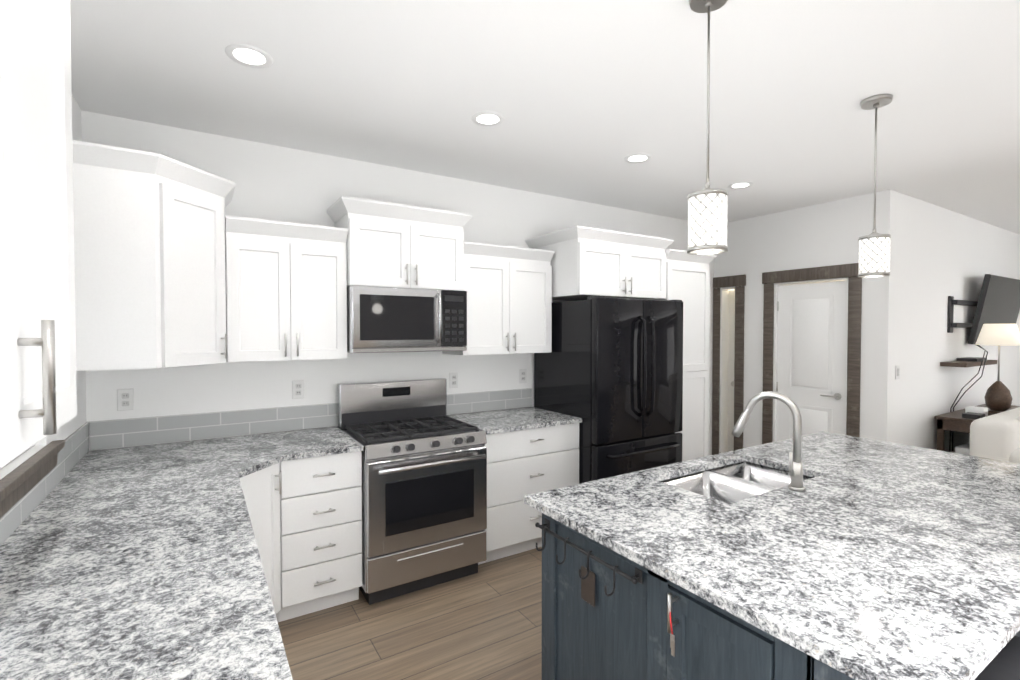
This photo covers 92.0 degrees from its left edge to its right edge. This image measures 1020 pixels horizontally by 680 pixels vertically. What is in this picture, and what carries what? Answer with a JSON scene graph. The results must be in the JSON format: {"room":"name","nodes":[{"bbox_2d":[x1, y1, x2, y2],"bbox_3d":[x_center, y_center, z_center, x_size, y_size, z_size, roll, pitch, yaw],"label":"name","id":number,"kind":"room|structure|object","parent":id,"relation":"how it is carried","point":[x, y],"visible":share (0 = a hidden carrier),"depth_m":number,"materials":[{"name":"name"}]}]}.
{"room":"kitchen","nodes":[
{"label":"kitchen","id":0,"kind":"room"},
{"bbox_2d":[0,94,91,479],"bbox_3d":[-0.468,0.209,-0.358,0.150,2.700,7.180,-1,1,-32],"label":"wall","id":1,"kind":"structure","parent":0,"point":[84,408],"depth_m":2.42,"materials":[{"name":"paint"}]},
{"bbox_2d":[0,440,64,517],"bbox_3d":[-1.513,-0.051,1.372,0.148,1.143,1.430,-1,1,-32],"label":"window sill","id":2,"kind":"structure","parent":1,"relation":"in","point":[19,482],"depth_m":1.64,"materials":[{"name":"brown wood"}]},
{"bbox_2d":[0,0,76,467],"bbox_3d":[-0.697,-0.354,0.477,0.358,0.994,0.840,-1,1,-32],"label":"upper cabinet","id":3,"kind":"object","parent":1,"relation":"attached to","point":[38,390],"visible":1,"depth_m":0.68,"materials":[{"name":"white wood"}]},
{"bbox_2d":[0,421,95,545],"bbox_3d":[-0.989,0.547,0.632,0.013,0.154,4.659,-1,1,-32],"label":"backsplash","id":4,"kind":"structure","parent":1,"relation":"attached to","point":[76,447],"depth_m":1.96,"materials":[{"name":"tile"}]},
{"bbox_2d":[84,111,715,455],"bbox_3d":[0.702,0.114,4.523,7.030,2.700,0.160,-1,1,-32],"label":"wall","id":5,"kind":"structure","parent":0,"point":[274,183],"depth_m":3.20,"materials":[{"name":"paint"}]},
{"bbox_2d":[117,388,133,410],"bbox_3d":[-2.094,0.324,2.679,0.074,0.118,0.011,-1,1,-32],"label":"electrical outlet plate","id":6,"kind":"object","parent":5,"relation":"attached to","point":[125,399],"depth_m":2.68,"materials":[{"name":"white plastic"}]},
{"bbox_2d":[72,140,234,370],"bbox_3d":[-1.765,-0.356,2.475,0.678,0.960,0.680,-1,1,-32],"label":"upper cabinet","id":7,"kind":"object","parent":5,"relation":"attached to","point":[149,254],"visible":0.94,"depth_m":2.21,"materials":[{"name":"white wood"}]},
{"bbox_2d":[225,216,347,361],"bbox_3d":[-1.331,-0.275,2.933,0.634,0.780,0.370,-1,1,-32],"label":"upper cabinet","id":8,"kind":"object","parent":5,"relation":"attached to","point":[286,290],"visible":0.98,"depth_m":2.79,"materials":[{"name":"white wood"}]},
{"bbox_2d":[292,380,304,398],"bbox_3d":[-1.353,0.315,3.145,0.074,0.118,0.011,-1,1,-32],"label":"electrical outlet plate","id":9,"kind":"object","parent":5,"relation":"attached to","point":[298,391],"depth_m":3.14,"materials":[{"name":"white plastic"}]},
{"bbox_2d":[92,388,531,449],"bbox_3d":[-1.014,0.494,3.362,2.820,0.154,0.010,-1,1,-32],"label":"backsplash","id":10,"kind":"structure","parent":5,"relation":"attached to","point":[112,434],"depth_m":2.97,"materials":[{"name":"tile"}]},
{"bbox_2d":[327,196,472,290],"bbox_3d":[-0.726,-0.593,3.287,0.866,0.518,0.406,-1,1,-32],"label":"upper cabinet","id":11,"kind":"object","parent":5,"relation":"attached to","point":[391,245],"visible":0.98,"depth_m":3.12,"materials":[{"name":"white wood"}]},
{"bbox_2d":[347,286,466,352],"bbox_3d":[-0.709,-0.129,3.269,0.763,0.401,0.465,-1,1,-32],"label":"microwave","id":12,"kind":"object","parent":11,"relation":"attached to","point":[383,319],"visible":1,"depth_m":3.08,"materials":[{"name":"silver metal"}]},
{"bbox_2d":[449,372,457,387],"bbox_3d":[-0.426,0.304,3.728,0.074,0.118,0.011,-1,1,-32],"label":"electrical outlet plate","id":13,"kind":"object","parent":5,"relation":"attached to","point":[453,377],"depth_m":3.72,"materials":[{"name":"white plastic"}]},
{"bbox_2d":[442,241,553,354],"bbox_3d":[-0.082,-0.290,3.718,0.770,0.780,0.370,-1,1,-32],"label":"upper cabinet","id":14,"kind":"object","parent":5,"relation":"attached to","point":[508,289],"visible":0.94,"depth_m":3.58,"materials":[{"name":"white wood"}]},
{"bbox_2d":[519,369,526,382],"bbox_3d":[0.107,0.297,4.063,0.074,0.118,0.011,-1,1,-32],"label":"electrical outlet plate","id":15,"kind":"object","parent":5,"relation":"attached to","point":[522,372],"depth_m":4.06,"materials":[{"name":"white plastic"}]},
{"bbox_2d":[525,225,673,300],"bbox_3d":[0.737,-0.583,4.054,1.028,0.488,0.666,-1,1,-32],"label":"upper cabinet","id":16,"kind":"object","parent":5,"relation":"attached to","point":[585,262],"visible":1,"depth_m":3.76,"materials":[{"name":"white wood"}]},
{"bbox_2d":[278,547,541,679],"bbox_3d":[3.876,1.558,2.295,10.300,0.100,7.360,-1,1,-32],"label":"floor","id":17,"kind":"structure","parent":0,"point":[484,622],"depth_m":2.52,"materials":[{"name":"brown wood"}]},
{"bbox_2d":[240,461,291,621],"bbox_3d":[-1.648,1.062,2.476,0.848,0.884,0.850,-1,1,-32],"label":"base cabinet","id":18,"kind":"object","parent":17,"relation":"on","point":[265,491],"depth_m":2.48,"materials":[{"name":"white wood"}]},
{"bbox_2d":[0,437,295,679],"bbox_3d":[-0.625,0.635,0.862,0.870,0.030,4.658,-1,1,-32],"label":"countertop","id":19,"kind":"structure","parent":18,"relation":"on","point":[143,562],"depth_m":1.27,"materials":[{"name":"stone"}]},
{"bbox_2d":[228,426,363,458],"bbox_3d":[-1.243,0.597,2.840,0.610,0.030,0.650,-1,1,-32],"label":"countertop","id":20,"kind":"structure","parent":18,"relation":"on","point":[324,441],"depth_m":2.77,"materials":[{"name":"stone"}]},
{"bbox_2d":[284,451,362,617],"bbox_3d":[-1.168,1.053,2.908,0.420,0.884,0.630,-1,1,-32],"label":"base cabinet","id":21,"kind":"object","parent":17,"relation":"on","point":[305,514],"depth_m":2.65,"materials":[{"name":"white wood"}]},
{"bbox_2d":[338,378,486,604],"bbox_3d":[-0.623,0.891,3.151,0.757,1.200,0.737,-1,1,-32],"label":"range","id":22,"kind":"object","parent":17,"relation":"on","point":[424,490],"visible":1,"depth_m":2.94,"materials":[{"name":"silver metal"}]},
{"bbox_2d":[478,423,578,564],"bbox_3d":[0.002,1.039,3.644,0.804,0.884,0.630,-1,1,-32],"label":"base cabinet","id":23,"kind":"object","parent":17,"relation":"on","point":[520,463],"depth_m":3.33,"materials":[{"name":"white wood"}]},
{"bbox_2d":[447,407,581,434],"bbox_3d":[0.007,0.581,3.626,0.812,0.030,0.650,-1,1,-32],"label":"countertop","id":24,"kind":"structure","parent":23,"relation":"on","point":[524,418],"depth_m":3.52,"materials":[{"name":"stone"}]},
{"bbox_2d":[534,296,682,483],"bbox_3d":[0.810,0.577,3.984,0.912,1.795,0.843,-1,1,-32],"label":"fridge","id":25,"kind":"object","parent":17,"relation":"on","point":[609,371],"visible":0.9,"depth_m":3.64,"materials":[{"name":"black metal"}]},
{"bbox_2d":[657,249,716,460],"bbox_3d":[1.396,0.355,4.487,0.609,2.220,0.666,-1,1,-32],"label":"pantry","id":26,"kind":"object","parent":17,"relation":"on","point":[688,280],"visible":0.19,"depth_m":4.27,"materials":[{"name":"white wood"}]},
{"bbox_2d":[535,470,1019,679],"bbox_3d":[1.305,1.071,1.969,2.234,0.885,1.162,-1,1,-32],"label":"kitchen island","id":27,"kind":"object","parent":17,"relation":"on","point":[608,614],"visible":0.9,"depth_m":1.51,"materials":[{"name":"blue wood"}]},
{"bbox_2d":[524,431,1019,679],"bbox_3d":[1.347,0.614,1.971,2.265,0.030,1.256,-1,1,-32],"label":"island countertop","id":28,"kind":"structure","parent":27,"relation":"on","point":[858,558],"depth_m":1.47,"materials":[{"name":"stone"}]},
{"bbox_2d":[660,461,813,503],"bbox_3d":[1.004,0.727,2.158,0.770,0.202,0.435,-1,1,-32],"label":"sink basin","id":29,"kind":"object","parent":28,"relation":"in","point":[731,483],"visible":0.17,"depth_m":2.31,"materials":[{"name":"metal"}]},
{"bbox_2d":[731,391,804,491],"bbox_3d":[1.069,0.404,2.054,0.104,0.384,0.290,-1,1,-32],"label":"island faucet","id":30,"kind":"object","parent":28,"relation":"on","point":[795,473],"visible":1,"depth_m":1.96,"materials":[{"name":"silver metal"}]},
{"bbox_2d":[934,404,1019,454],"bbox_3d":[4.610,1.034,4.761,1.470,0.850,0.360,-1,1,-32],"label":"console table","id":31,"kind":"object","parent":17,"relation":"on","point":[961,420],"visible":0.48,"depth_m":4.45,"materials":[{"name":"brown wood"}]},
{"bbox_2d":[975,324,1019,413],"bbox_3d":[4.636,0.268,4.668,0.330,0.844,0.330,-1,1,-32],"label":"table lamp","id":32,"kind":"object","parent":31,"relation":"on","point":[998,397],"visible":0.94,"depth_m":4.61,"materials":[{"name":"white fabric"}]},
{"bbox_2d":[969,407,1019,462],"bbox_3d":[4.846,1.017,4.094,2.330,0.910,0.970,-1,1,-32],"label":"sofa","id":33,"kind":"object","parent":17,"relation":"on","point":[996,436],"visible":0.46,"depth_m":3.76,"materials":[{"name":"fabric"}]},
{"bbox_2d":[974,636,1019,679],"bbox_3d":[1.316,1.172,1.285,0.350,0.714,0.350,-1,1,-32],"label":"stool","id":34,"kind":"object","parent":17,"relation":"on","point":[1004,664],"visible":0.23,"depth_m":1.24,"materials":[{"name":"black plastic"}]},
{"bbox_2d":[70,0,1019,234],"bbox_3d":[3.876,-1.242,2.240,10.300,0.100,7.360,-1,1,-32],"label":"ceiling","id":35,"kind":"structure","parent":0,"point":[584,98],"depth_m":2.35,"materials":[{"name":"paint"}]},
{"bbox_2d":[225,44,272,67],"bbox_3d":[-1.090,-1.184,2.059,0.179,0.007,0.179,0,1,13],"label":"recessed light","id":36,"kind":"object","parent":35,"relation":"in","point":[248,56],"depth_m":2.05,"materials":[{"name":"white plastic"}]},
{"bbox_2d":[471,111,503,125],"bbox_3d":[-0.120,-1.196,2.669,0.179,0.007,0.179,0,1,13],"label":"recessed light","id":37,"kind":"object","parent":35,"relation":"in","point":[486,118],"depth_m":2.66,"materials":[{"name":"white plastic"}]},
{"bbox_2d":[624,153,651,162],"bbox_3d":[0.850,-1.208,3.279,0.179,0.007,0.179,0,1,13],"label":"recessed light","id":38,"kind":"object","parent":35,"relation":"in","point":[640,157],"depth_m":3.28,"materials":[{"name":"white plastic"}]},
{"bbox_2d":[687,0,727,254],"bbox_3d":[0.681,-0.742,1.693,0.132,0.876,0.132,-1,1,-32],"label":"pendant light","id":39,"kind":"object","parent":35,"relation":"hanging from","point":[707,220],"visible":1,"depth_m":1.66,"materials":[{"name":"white glass"}]},
{"bbox_2d":[728,182,752,188],"bbox_3d":[1.820,-1.220,3.889,0.179,0.007,0.179,0,1,13],"label":"recessed light","id":40,"kind":"object","parent":35,"relation":"in","point":[739,185],"depth_m":3.89,"materials":[{"name":"white plastic"}]},
{"bbox_2d":[858,94,892,277],"bbox_3d":[1.824,-0.757,2.459,0.132,0.876,0.132,-1,1,-32],"label":"pendant light","id":41,"kind":"object","parent":35,"relation":"hanging from","point":[874,253],"visible":1,"depth_m":2.43,"materials":[{"name":"white glass"}]},
{"bbox_2d":[716,194,867,453],"bbox_3d":[2.681,0.108,4.805,0.120,2.700,1.470,-1,1,-32],"label":"wall","id":42,"kind":"structure","parent":0,"point":[828,233],"depth_m":4.81,"materials":[{"name":"paint"}]},
{"bbox_2d":[712,275,745,454],"bbox_3d":[2.375,0.386,5.274,0.140,2.127,0.375,-1,1,-32],"label":"door frame","id":43,"kind":"structure","parent":42,"relation":"attached to","point":[720,382],"depth_m":5.33,"materials":[{"name":"brown wood"}]},
{"bbox_2d":[727,290,734,451],"bbox_3d":[2.683,0.452,5.279,0.360,1.985,0.604,-1,1,-32],"label":"hall door","id":44,"kind":"structure","parent":42,"relation":"in","point":[731,368],"depth_m":5.41,"materials":[{"name":"white wood"}]},
{"bbox_2d":[776,280,846,440],"bbox_3d":[2.805,0.465,4.591,0.157,1.985,0.621,-1,1,-32],"label":"closet door","id":45,"kind":"structure","parent":42,"relation":"in","point":[811,354],"depth_m":4.55,"materials":[{"name":"white wood"}]},
{"bbox_2d":[762,263,861,443],"bbox_3d":[2.807,0.399,4.588,0.140,2.127,0.884,-1,1,-32],"label":"door frame","id":46,"kind":"structure","parent":42,"relation":"attached to","point":[853,345],"depth_m":4.45,"materials":[{"name":"brown wood"}]},
{"bbox_2d":[864,189,1019,451],"bbox_3d":[5.052,0.098,5.345,4.710,2.700,0.140,-1,1,-32],"label":"wall","id":47,"kind":"structure","parent":0,"point":[938,254],"depth_m":4.44,"materials":[{"name":"paint"}]},
{"bbox_2d":[895,365,899,378],"bbox_3d":[3.252,0.270,4.126,0.074,0.118,0.013,-1,1,-32],"label":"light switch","id":48,"kind":"object","parent":47,"relation":"attached to","point":[897,368],"depth_m":4.12,"materials":[{"name":"white plastic"}]},
{"bbox_2d":[940,357,996,366],"bbox_3d":[4.467,0.209,4.784,0.880,0.070,0.190,-1,1,-32],"label":"floating shelf","id":49,"kind":"object","parent":47,"relation":"attached to","point":[967,361],"visible":0.98,"depth_m":4.68,"materials":[{"name":"brown wood"}]},
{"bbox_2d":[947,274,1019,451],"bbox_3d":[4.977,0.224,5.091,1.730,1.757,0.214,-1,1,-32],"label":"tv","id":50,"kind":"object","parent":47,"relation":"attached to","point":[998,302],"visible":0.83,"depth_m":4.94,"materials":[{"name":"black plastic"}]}
]}

